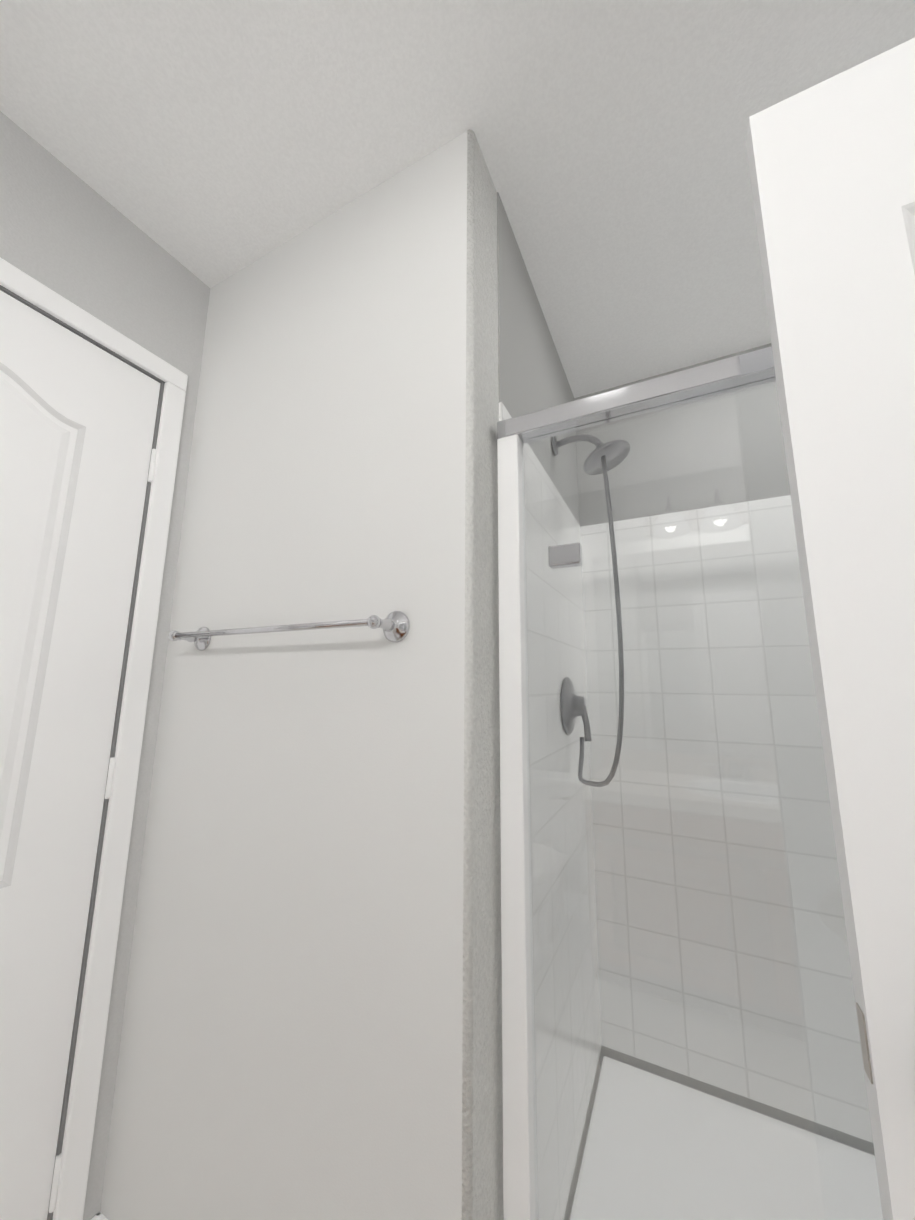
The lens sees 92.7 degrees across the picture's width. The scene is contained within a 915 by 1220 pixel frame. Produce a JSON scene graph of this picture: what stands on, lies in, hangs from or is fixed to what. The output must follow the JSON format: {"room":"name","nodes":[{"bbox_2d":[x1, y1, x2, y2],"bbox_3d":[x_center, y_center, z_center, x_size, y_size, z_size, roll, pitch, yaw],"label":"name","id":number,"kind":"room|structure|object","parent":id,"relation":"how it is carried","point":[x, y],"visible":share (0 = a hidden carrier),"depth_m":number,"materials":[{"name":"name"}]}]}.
{"room":"bathroom","nodes":[
{"label":"bathroom","id":0,"kind":"room"},
{"bbox_2d":[0,111,209,1219],"bbox_3d":[-0.969,0.163,0.844,0.100,2.428,2.930,-4,-11,26],"label":"wall","id":1,"kind":"structure","parent":0,"point":[69,234],"depth_m":1.06,"materials":[{"name":"paint"}]},
{"bbox_2d":[0,290,160,1219],"bbox_3d":[-0.959,0.330,0.699,0.101,2.030,0.726,-4,-11,26],"label":"closet door","id":2,"kind":"structure","parent":1,"relation":"in","point":[77,418],"depth_m":0.94,"materials":[{"name":"white paint"}]},
{"bbox_2d":[0,257,187,1219],"bbox_3d":[-1.005,0.309,0.720,0.106,2.098,0.832,-4,-11,26],"label":"door frame","id":3,"kind":"structure","parent":1,"relation":"attached to","point":[77,1120],"depth_m":1.01,"materials":[{"name":"white paint"}]},
{"bbox_2d":[100,129,600,1219],"bbox_3d":[-0.121,0.269,1.425,0.882,2.428,1.112,-4,-11,26],"label":"wall","id":4,"kind":"structure","parent":0,"point":[312,1021],"depth_m":0.88,"materials":[{"name":"white paint"}]},
{"bbox_2d":[91,1212,107,1219],"bbox_3d":[-0.379,1.323,0.732,0.895,0.112,0.060,-4,-11,26],"label":"baseboard","id":5,"kind":"structure","parent":4,"relation":"attached to","point":[99,1216],"depth_m":0.93,"materials":[{"name":"white paint"}]},
{"bbox_2d":[168,611,409,650],"bbox_3d":[-0.394,0.045,0.924,0.640,0.060,0.082,-4,-11,26],"label":"towel bar","id":6,"kind":"object","parent":4,"relation":"attached to","point":[395,626],"visible":1,"depth_m":0.83,"materials":[{"name":"silver metal"}]},
{"bbox_2d":[497,192,579,524],"bbox_3d":[0.291,-0.675,1.403,0.004,0.568,0.870,-4,-11,26],"label":"wall","id":7,"kind":"structure","parent":4,"relation":"attached to","point":[532,377],"depth_m":1.21,"materials":[{"name":"grey paint"}]},
{"bbox_2d":[499,402,606,1219],"bbox_3d":[0.277,0.480,1.192,0.008,1.780,0.840,-4,-11,26],"label":"shower wall tile","id":8,"kind":"structure","parent":4,"relation":"attached to","point":[504,414],"depth_m":1.15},
{"bbox_2d":[552,434,629,786],"bbox_3d":[0.424,-0.039,1.306,0.226,1.056,0.217,-4,-11,26],"label":"shower head","id":9,"kind":"object","parent":8,"relation":"attached to","point":[607,464],"depth_m":1.27},
{"bbox_2d":[0,0,914,397],"bbox_3d":[0.172,-1.170,0.493,2.631,0.100,2.930,-4,-11,26],"label":"ceiling","id":10,"kind":"structure","parent":0,"point":[210,142],"depth_m":0.93,"materials":[{"name":"paint"}]},
{"bbox_2d":[574,343,873,1154],"bbox_3d":[1.236,0.260,1.308,1.649,2.428,0.100,-4,-11,26],"label":"wall","id":11,"kind":"structure","parent":0,"point":[705,462],"depth_m":1.57,"materials":[{"name":"grey paint"}]},
{"bbox_2d":[583,495,872,1142],"bbox_3d":[1.165,0.496,1.242,1.548,1.780,0.008,-4,-11,26],"label":"shower wall tile","id":12,"kind":"structure","parent":11,"relation":"attached to","point":[687,746],"depth_m":1.39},
{"bbox_3d":[0.151,1.322,0.069,2.631,0.100,2.930,-4,-11,26],"label":"floor","id":13,"kind":"structure","parent":0,"visible":0},
{"bbox_2d":[497,346,882,1219],"bbox_3d":[0.957,0.501,0.823,1.525,1.785,0.910,-4,-11,26],"label":"shower enclosure","id":14,"kind":"object","parent":13,"relation":"on","point":[659,1146],"visible":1,"depth_m":0.77,"materials":[{"name":"clear glass"}]},
{"bbox_2d":[746,38,914,1219],"bbox_3d":[0.765,0.275,0.292,0.788,2.030,0.181,-4,-11,26],"label":"entry door","id":15,"kind":"structure","parent":13,"relation":"on","point":[831,161],"depth_m":0.51,"materials":[{"name":"white paint"}]}
]}

